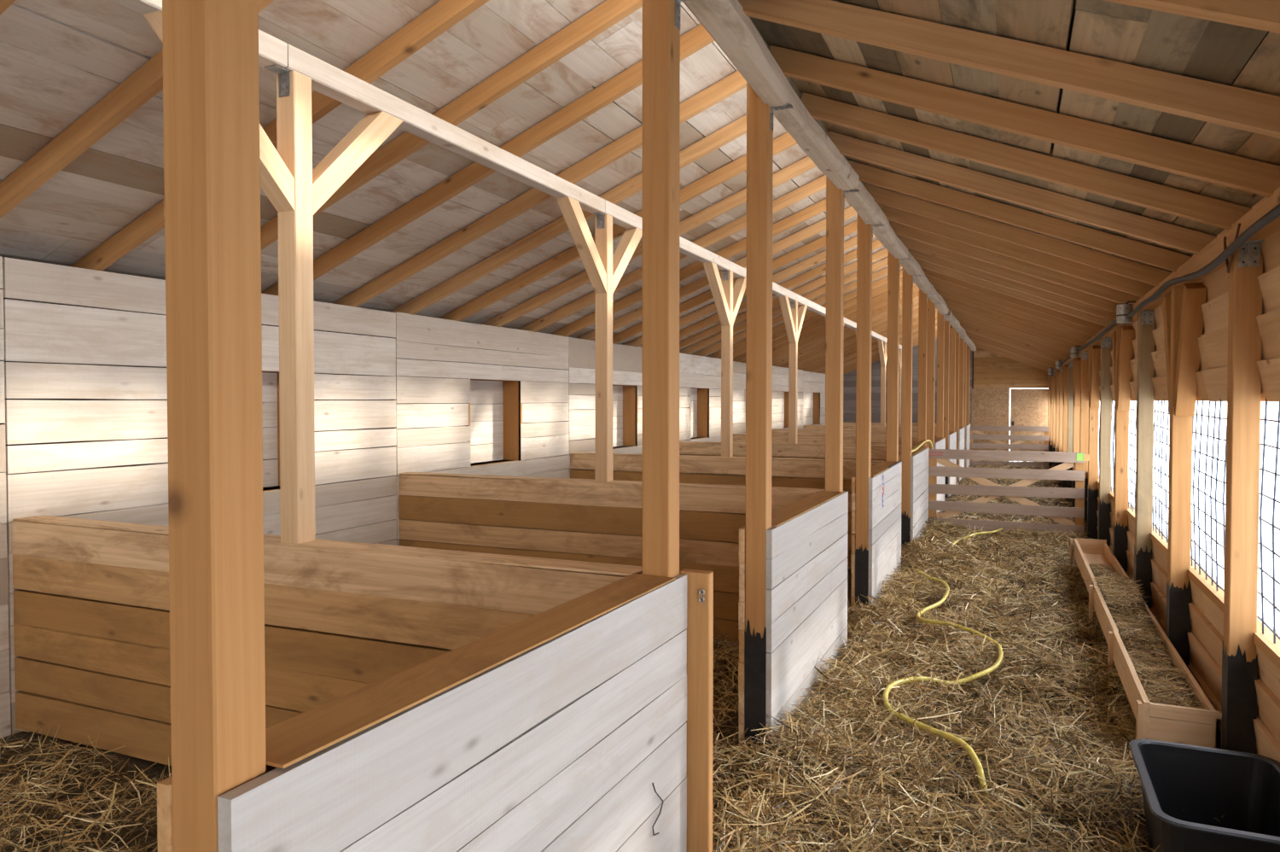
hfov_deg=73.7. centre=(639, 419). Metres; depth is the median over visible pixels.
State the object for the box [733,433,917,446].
wall
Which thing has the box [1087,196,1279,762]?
wall
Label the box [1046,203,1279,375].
cable
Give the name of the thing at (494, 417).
window
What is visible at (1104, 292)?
rafter
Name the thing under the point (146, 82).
rafter
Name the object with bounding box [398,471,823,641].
wall
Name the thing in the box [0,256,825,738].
wall
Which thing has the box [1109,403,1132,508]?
window
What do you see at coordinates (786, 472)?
wall
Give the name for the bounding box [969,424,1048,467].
gate
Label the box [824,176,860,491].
post
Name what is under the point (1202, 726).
trough
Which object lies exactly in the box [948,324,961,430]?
post
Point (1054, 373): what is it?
wall post
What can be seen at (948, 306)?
rafter
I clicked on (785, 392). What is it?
window
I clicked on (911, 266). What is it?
beam
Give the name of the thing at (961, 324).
rafter
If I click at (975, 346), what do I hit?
rafter
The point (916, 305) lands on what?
rafter
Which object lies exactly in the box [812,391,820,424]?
window
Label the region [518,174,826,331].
rafter
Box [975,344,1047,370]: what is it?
rafter
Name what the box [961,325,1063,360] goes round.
rafter
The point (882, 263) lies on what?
rafter
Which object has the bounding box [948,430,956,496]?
stall
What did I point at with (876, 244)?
rafter
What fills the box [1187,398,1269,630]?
window
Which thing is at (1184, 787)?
tub
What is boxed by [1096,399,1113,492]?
window
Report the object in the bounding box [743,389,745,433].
window
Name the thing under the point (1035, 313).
rafter
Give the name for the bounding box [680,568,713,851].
post
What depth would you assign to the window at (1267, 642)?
3.43 m
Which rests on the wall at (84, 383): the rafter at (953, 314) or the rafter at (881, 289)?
the rafter at (881, 289)
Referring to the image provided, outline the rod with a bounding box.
[1223,223,1240,273]
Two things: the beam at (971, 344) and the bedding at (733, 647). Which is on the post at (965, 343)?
the beam at (971, 344)
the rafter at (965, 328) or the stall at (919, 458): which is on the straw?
the stall at (919, 458)
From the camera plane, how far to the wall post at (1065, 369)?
15.69 m
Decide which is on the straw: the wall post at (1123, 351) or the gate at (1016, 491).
the wall post at (1123, 351)
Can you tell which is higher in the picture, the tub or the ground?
the ground
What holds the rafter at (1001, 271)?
on the wall plate at (1109, 333)
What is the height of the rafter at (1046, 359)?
0.919 m
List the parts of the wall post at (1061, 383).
post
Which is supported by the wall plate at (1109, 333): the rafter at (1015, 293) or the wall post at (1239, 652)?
the rafter at (1015, 293)
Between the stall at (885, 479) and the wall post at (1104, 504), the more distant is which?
the wall post at (1104, 504)
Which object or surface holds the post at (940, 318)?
on the straw
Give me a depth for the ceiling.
4.16 m
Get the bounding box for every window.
[261,370,279,491]
[465,378,522,465]
[612,384,638,448]
[687,387,709,441]
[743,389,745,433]
[782,389,788,428]
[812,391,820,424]
[1087,401,1099,480]
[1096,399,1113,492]
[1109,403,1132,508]
[1126,399,1158,531]
[1150,401,1198,568]
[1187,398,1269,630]
[1253,397,1279,669]
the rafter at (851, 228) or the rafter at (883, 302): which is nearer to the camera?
the rafter at (851, 228)
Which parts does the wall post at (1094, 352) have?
post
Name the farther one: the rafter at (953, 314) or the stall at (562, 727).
the rafter at (953, 314)
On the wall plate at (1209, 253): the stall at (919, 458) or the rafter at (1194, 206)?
the rafter at (1194, 206)
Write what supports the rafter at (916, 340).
on the wall at (84, 383)
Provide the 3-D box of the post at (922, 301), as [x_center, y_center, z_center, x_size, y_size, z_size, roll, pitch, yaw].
[3.684,-0.437,10.972,0.200,3.816,0.100,1,1,24]
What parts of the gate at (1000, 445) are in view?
rail, rail, rail, rail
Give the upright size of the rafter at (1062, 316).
0.919 m
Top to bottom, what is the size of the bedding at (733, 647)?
0.300 m
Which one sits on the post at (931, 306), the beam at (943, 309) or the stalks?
the beam at (943, 309)
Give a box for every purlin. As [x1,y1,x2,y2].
[110,0,287,70]
[271,43,605,213]
[603,199,729,270]
[727,261,795,300]
[795,293,826,316]
[843,317,856,330]
[871,330,885,341]
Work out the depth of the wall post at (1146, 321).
6.27 m
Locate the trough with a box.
[1070,537,1221,777]
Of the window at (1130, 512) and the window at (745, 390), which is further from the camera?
the window at (745, 390)
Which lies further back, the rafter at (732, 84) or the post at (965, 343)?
the post at (965, 343)
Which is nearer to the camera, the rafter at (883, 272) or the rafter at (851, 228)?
the rafter at (851, 228)
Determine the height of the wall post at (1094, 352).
2.375 m
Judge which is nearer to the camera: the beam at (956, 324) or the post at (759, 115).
the post at (759, 115)
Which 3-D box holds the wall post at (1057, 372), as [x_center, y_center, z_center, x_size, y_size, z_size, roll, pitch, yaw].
[9.034,0.114,18.431,0.104,2.375,0.812,1,1,24]
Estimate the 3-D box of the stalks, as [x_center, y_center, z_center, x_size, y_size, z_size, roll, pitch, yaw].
[1.786,1.525,4.356,2.100,0.396,4.920,1,1,24]
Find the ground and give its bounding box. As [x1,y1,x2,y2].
[1008,418,1279,632]
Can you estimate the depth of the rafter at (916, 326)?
20.70 m
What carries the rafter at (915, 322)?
on the wall at (84, 383)
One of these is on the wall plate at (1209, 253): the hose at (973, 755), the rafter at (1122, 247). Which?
the rafter at (1122, 247)
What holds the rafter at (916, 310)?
on the wall at (84, 383)
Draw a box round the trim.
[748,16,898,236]
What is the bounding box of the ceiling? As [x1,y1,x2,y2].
[0,0,1279,358]
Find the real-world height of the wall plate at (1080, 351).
0.100 m
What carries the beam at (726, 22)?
on the post at (759, 115)
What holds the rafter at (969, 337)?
on the wall plate
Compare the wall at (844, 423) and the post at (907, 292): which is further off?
the wall at (844, 423)
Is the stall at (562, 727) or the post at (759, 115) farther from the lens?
the post at (759, 115)
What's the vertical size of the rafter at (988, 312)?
0.919 m
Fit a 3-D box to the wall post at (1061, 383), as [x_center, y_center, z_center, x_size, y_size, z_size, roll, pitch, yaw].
[8.431,0.146,17.053,0.104,2.375,0.172,1,1,24]
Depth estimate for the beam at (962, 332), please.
17.40 m
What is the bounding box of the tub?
[1128,738,1279,851]
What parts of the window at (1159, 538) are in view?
sill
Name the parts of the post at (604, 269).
post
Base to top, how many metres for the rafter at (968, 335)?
0.919 m
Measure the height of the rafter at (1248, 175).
0.919 m
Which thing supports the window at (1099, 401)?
in the wall at (1206, 636)
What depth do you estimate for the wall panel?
23.57 m
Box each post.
[143,10,403,543]
[162,0,266,851]
[555,196,642,481]
[642,0,688,576]
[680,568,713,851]
[703,261,746,457]
[744,81,793,756]
[778,296,807,443]
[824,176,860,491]
[855,214,884,614]
[877,339,887,425]
[886,250,910,461]
[898,348,901,423]
[901,267,922,551]
[917,288,936,446]
[926,297,942,508]
[936,310,948,437]
[943,319,955,497]
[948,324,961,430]
[954,331,960,482]
[958,336,966,426]
[963,342,969,466]
[965,344,970,423]
[1047,375,1050,465]
[1049,374,1053,468]
[1052,372,1055,467]
[1054,369,1059,465]
[1058,366,1063,484]
[1062,364,1068,487]
[1066,360,1073,500]
[1071,356,1080,506]
[1079,351,1088,522]
[1087,345,1100,539]
[1098,337,1112,546]
[1112,325,1134,573]
[1134,309,1155,610]
[1162,282,1207,668]
[1221,239,1264,753]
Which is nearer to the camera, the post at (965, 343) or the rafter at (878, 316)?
the rafter at (878, 316)
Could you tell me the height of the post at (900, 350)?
1.944 m
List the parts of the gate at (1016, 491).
rail, rail, rail, rail, rail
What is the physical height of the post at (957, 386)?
3.816 m
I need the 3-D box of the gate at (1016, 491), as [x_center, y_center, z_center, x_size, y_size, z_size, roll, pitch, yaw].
[4.568,0.893,10.713,1.900,1.017,0.087,1,1,24]
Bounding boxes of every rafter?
[0,0,15,15]
[0,0,273,218]
[70,0,489,270]
[260,0,642,250]
[261,23,714,295]
[332,69,746,307]
[390,114,775,314]
[439,132,797,320]
[482,156,816,326]
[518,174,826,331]
[551,197,847,336]
[577,205,857,340]
[612,220,857,343]
[623,233,876,346]
[679,238,883,338]
[679,248,887,349]
[679,257,887,354]
[692,264,902,355]
[705,269,902,358]
[717,277,902,358]
[733,281,916,361]
[738,0,1279,138]
[739,285,919,362]
[768,45,1279,197]
[772,290,919,358]
[772,296,919,363]
[772,302,918,366]
[779,307,918,367]
[785,307,936,367]
[797,308,937,369]
[799,312,937,370]
[800,92,1251,229]
[803,315,936,372]
[810,320,936,372]
[816,322,936,372]
[822,325,936,373]
[827,131,1216,254]
[843,329,936,369]
[843,331,936,372]
[843,334,936,374]
[849,160,1191,272]
[864,183,1171,285]
[878,203,1155,297]
[889,220,1141,304]
[897,234,1120,312]
[907,247,1116,320]
[915,258,1111,326]
[921,267,1105,331]
[925,274,1099,335]
[930,282,1093,339]
[935,289,1088,343]
[941,295,1085,345]
[944,300,1079,347]
[946,304,1072,349]
[950,309,1070,352]
[952,313,1070,354]
[954,316,1069,356]
[958,320,1067,358]
[960,323,1064,360]
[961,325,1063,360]
[965,331,1055,363]
[965,332,1055,365]
[967,335,1055,366]
[969,337,1054,367]
[970,338,1051,367]
[972,341,1049,368]
[974,343,1047,369]
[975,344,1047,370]
[975,345,1047,372]
[1102,0,1279,33]
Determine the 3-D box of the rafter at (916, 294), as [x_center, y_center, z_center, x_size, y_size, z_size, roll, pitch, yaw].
[3.959,-1.826,16.133,3.886,1.620,0.054,1,1,24]
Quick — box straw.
[0,465,1151,851]
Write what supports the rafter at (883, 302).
on the wall at (84, 383)
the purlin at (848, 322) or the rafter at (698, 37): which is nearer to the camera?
the rafter at (698, 37)
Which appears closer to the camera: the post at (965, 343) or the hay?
the hay
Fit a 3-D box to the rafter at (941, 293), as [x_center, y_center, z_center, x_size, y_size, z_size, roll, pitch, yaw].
[4.988,-1.376,11.309,2.126,0.919,0.058,1,1,24]
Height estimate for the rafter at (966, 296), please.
0.919 m
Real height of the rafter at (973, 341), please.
0.919 m
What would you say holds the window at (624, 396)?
in the wall at (84, 383)
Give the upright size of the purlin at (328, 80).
0.100 m
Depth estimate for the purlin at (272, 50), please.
3.36 m
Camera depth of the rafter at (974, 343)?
21.71 m
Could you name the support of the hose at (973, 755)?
on the straw
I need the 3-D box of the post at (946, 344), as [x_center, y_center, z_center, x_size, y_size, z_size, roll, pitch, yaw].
[5.342,-0.523,14.764,0.202,3.816,0.104,1,1,24]
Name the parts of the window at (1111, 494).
sill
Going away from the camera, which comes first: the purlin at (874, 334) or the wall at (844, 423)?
the purlin at (874, 334)
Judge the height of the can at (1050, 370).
0.167 m
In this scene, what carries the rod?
attached to the wall post at (1239, 652)
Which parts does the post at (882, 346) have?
post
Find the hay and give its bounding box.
[1079,562,1204,708]
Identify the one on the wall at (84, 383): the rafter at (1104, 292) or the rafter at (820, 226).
the rafter at (820, 226)
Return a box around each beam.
[683,0,859,190]
[844,180,907,259]
[900,250,933,293]
[927,287,948,314]
[944,308,960,328]
[955,325,966,338]
[964,334,976,350]
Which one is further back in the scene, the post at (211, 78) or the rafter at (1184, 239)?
the rafter at (1184, 239)
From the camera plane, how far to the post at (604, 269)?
6.23 m
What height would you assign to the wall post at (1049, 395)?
2.375 m
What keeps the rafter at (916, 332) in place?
on the wall at (84, 383)
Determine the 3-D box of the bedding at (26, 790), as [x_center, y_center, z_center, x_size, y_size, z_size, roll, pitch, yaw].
[-1.922,1.589,2.823,3.301,0.295,1.824,1,1,24]
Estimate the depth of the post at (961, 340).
19.02 m
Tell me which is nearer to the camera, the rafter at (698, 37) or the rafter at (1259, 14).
the rafter at (1259, 14)
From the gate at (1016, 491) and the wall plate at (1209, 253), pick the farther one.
the gate at (1016, 491)
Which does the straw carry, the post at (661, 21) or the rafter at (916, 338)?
the post at (661, 21)
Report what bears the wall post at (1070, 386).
on the straw
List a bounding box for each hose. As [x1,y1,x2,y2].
[882,568,1003,820]
[911,439,932,452]
[948,527,1003,550]
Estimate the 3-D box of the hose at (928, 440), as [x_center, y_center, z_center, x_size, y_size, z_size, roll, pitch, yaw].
[3.423,0.463,10.439,0.095,0.384,1.865,1,1,27]
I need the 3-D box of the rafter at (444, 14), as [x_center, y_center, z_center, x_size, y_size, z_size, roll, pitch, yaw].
[-1.369,-1.550,3.959,3.886,1.620,0.051,1,1,24]
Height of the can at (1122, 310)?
0.167 m
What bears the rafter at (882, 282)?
on the wall at (84, 383)
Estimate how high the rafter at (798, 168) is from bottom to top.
1.620 m
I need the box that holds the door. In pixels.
[1009,388,1048,461]
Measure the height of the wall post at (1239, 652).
2.375 m
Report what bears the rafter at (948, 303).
on the wall plate at (1080, 351)
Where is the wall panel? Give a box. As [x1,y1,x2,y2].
[971,388,1009,460]
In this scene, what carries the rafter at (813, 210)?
on the wall at (84, 383)
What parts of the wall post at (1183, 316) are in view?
post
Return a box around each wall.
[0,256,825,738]
[11,515,642,765]
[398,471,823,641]
[570,452,884,567]
[679,441,915,461]
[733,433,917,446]
[771,428,936,436]
[803,424,936,430]
[843,337,1048,424]
[843,422,936,426]
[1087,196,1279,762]
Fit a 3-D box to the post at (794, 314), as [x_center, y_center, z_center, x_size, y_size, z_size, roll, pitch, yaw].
[2.093,-0.643,11.658,0.100,1.944,1.280,1,1,24]
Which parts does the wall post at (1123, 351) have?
post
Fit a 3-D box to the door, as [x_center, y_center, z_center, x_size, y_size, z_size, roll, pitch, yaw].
[10.573,0.147,23.201,0.938,1.974,0.070,1,1,24]
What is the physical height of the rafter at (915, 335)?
1.620 m
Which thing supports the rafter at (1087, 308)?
on the wall plate at (1109, 333)
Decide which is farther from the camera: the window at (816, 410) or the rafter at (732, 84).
the window at (816, 410)
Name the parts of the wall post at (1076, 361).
post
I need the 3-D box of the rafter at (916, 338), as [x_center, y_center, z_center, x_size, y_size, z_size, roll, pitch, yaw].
[6.891,-1.978,22.835,3.886,1.620,0.050,1,1,24]
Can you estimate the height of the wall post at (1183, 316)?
2.375 m
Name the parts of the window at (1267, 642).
sill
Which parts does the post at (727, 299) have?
post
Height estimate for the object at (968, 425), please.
1.078 m
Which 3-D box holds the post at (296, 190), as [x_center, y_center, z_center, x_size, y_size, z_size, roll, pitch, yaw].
[-1.442,-0.459,3.580,0.100,1.944,1.280,1,1,24]
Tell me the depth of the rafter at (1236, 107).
2.79 m
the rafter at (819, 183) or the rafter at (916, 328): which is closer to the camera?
the rafter at (819, 183)
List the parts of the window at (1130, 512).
sill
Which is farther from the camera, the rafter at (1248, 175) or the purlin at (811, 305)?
the purlin at (811, 305)
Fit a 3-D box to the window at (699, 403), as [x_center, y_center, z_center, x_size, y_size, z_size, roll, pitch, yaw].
[0.841,-0.107,13.736,0.270,0.870,0.940,1,1,24]
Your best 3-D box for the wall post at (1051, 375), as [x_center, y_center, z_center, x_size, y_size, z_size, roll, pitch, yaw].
[10.213,0.053,21.124,0.104,2.375,0.812,1,1,24]
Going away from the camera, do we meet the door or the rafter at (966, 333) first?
the rafter at (966, 333)
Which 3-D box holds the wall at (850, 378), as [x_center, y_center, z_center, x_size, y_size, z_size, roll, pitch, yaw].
[8.442,-1.157,24.140,6.000,4.602,0.085,1,1,24]
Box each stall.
[157,572,686,851]
[738,489,848,752]
[851,459,901,609]
[898,446,929,543]
[933,436,945,514]
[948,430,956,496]
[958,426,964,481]
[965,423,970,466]
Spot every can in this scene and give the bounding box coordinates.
[1047,366,1053,374]
[1055,359,1062,368]
[1070,345,1081,357]
[1116,300,1135,323]
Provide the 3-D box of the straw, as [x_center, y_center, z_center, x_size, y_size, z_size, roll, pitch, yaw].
[2.757,1.436,10.890,5.650,0.153,28.900,1,1,24]
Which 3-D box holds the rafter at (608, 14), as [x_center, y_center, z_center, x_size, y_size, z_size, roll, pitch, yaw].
[-1.106,-1.564,4.561,3.886,1.620,0.052,1,1,24]
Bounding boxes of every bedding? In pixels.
[0,722,171,851]
[712,459,1223,851]
[712,627,738,745]
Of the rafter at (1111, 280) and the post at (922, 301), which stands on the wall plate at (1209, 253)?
the rafter at (1111, 280)
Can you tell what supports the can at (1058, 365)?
attached to the wall plate at (1080, 351)
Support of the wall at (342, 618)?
on the straw
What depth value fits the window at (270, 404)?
6.04 m
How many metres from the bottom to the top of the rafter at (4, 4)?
1.620 m
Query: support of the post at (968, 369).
on the straw
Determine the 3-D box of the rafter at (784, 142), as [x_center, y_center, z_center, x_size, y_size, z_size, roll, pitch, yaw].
[-0.048,-1.618,6.979,3.886,1.620,0.050,1,1,24]
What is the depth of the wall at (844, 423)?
22.64 m
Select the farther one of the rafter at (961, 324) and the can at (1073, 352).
the rafter at (961, 324)
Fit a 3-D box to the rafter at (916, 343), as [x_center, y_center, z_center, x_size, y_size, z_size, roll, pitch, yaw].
[7.424,-2.006,24.051,3.886,1.620,0.050,1,1,24]
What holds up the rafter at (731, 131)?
on the wall at (84, 383)
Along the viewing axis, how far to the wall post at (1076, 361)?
12.99 m
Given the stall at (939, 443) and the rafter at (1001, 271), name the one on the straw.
the stall at (939, 443)
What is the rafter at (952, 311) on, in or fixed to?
on the wall plate at (1080, 351)
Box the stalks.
[688,595,1220,851]
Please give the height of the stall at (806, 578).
1.078 m
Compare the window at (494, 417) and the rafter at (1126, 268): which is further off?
the window at (494, 417)
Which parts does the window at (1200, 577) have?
sill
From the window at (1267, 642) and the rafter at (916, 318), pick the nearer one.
the window at (1267, 642)
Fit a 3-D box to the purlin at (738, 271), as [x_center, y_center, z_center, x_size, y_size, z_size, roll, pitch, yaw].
[1.472,-1.632,10.215,0.100,0.100,2.934,1,1,24]
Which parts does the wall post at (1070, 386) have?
post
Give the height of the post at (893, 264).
3.816 m
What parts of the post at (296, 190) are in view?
post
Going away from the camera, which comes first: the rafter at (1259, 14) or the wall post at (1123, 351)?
the rafter at (1259, 14)
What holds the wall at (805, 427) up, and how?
on the straw
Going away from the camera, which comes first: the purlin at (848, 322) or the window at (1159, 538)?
the window at (1159, 538)
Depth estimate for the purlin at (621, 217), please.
7.61 m
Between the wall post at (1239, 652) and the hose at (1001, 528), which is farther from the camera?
the hose at (1001, 528)
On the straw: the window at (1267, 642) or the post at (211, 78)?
the post at (211, 78)
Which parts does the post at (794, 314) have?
post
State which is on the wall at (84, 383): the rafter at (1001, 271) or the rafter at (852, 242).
the rafter at (852, 242)
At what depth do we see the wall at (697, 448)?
11.66 m
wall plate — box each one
[1063,344,1086,364]
[1082,318,1137,351]
[1132,186,1279,319]
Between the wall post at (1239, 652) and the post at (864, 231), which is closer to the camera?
the wall post at (1239, 652)
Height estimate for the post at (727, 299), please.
1.944 m
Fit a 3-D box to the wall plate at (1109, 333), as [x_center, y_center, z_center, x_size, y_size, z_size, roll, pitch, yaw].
[5.032,-0.915,9.239,0.100,0.100,4.996,1,1,24]
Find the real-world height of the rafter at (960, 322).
0.919 m
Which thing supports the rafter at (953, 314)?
on the wall plate at (1080, 351)
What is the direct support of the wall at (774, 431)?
on the straw
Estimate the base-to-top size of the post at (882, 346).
1.944 m
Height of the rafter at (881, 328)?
1.620 m
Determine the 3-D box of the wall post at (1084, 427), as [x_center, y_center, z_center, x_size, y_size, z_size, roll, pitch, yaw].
[6.074,0.268,11.668,0.104,2.375,0.172,1,1,24]
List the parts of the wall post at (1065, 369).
post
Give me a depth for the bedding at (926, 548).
4.30 m
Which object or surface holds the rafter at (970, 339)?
on the wall plate
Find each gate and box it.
[928,448,1089,535]
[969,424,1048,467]
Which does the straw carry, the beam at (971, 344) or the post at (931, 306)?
the post at (931, 306)
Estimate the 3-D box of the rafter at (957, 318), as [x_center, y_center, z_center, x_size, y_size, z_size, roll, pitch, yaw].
[6.599,-1.460,14.991,2.126,0.919,0.058,1,1,24]
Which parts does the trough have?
leg, leg, leg, leg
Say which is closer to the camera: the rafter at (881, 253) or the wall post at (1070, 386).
the rafter at (881, 253)
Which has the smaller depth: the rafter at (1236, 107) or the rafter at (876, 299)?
the rafter at (1236, 107)
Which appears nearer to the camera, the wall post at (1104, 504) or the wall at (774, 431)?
the wall post at (1104, 504)
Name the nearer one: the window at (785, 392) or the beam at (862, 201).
the beam at (862, 201)

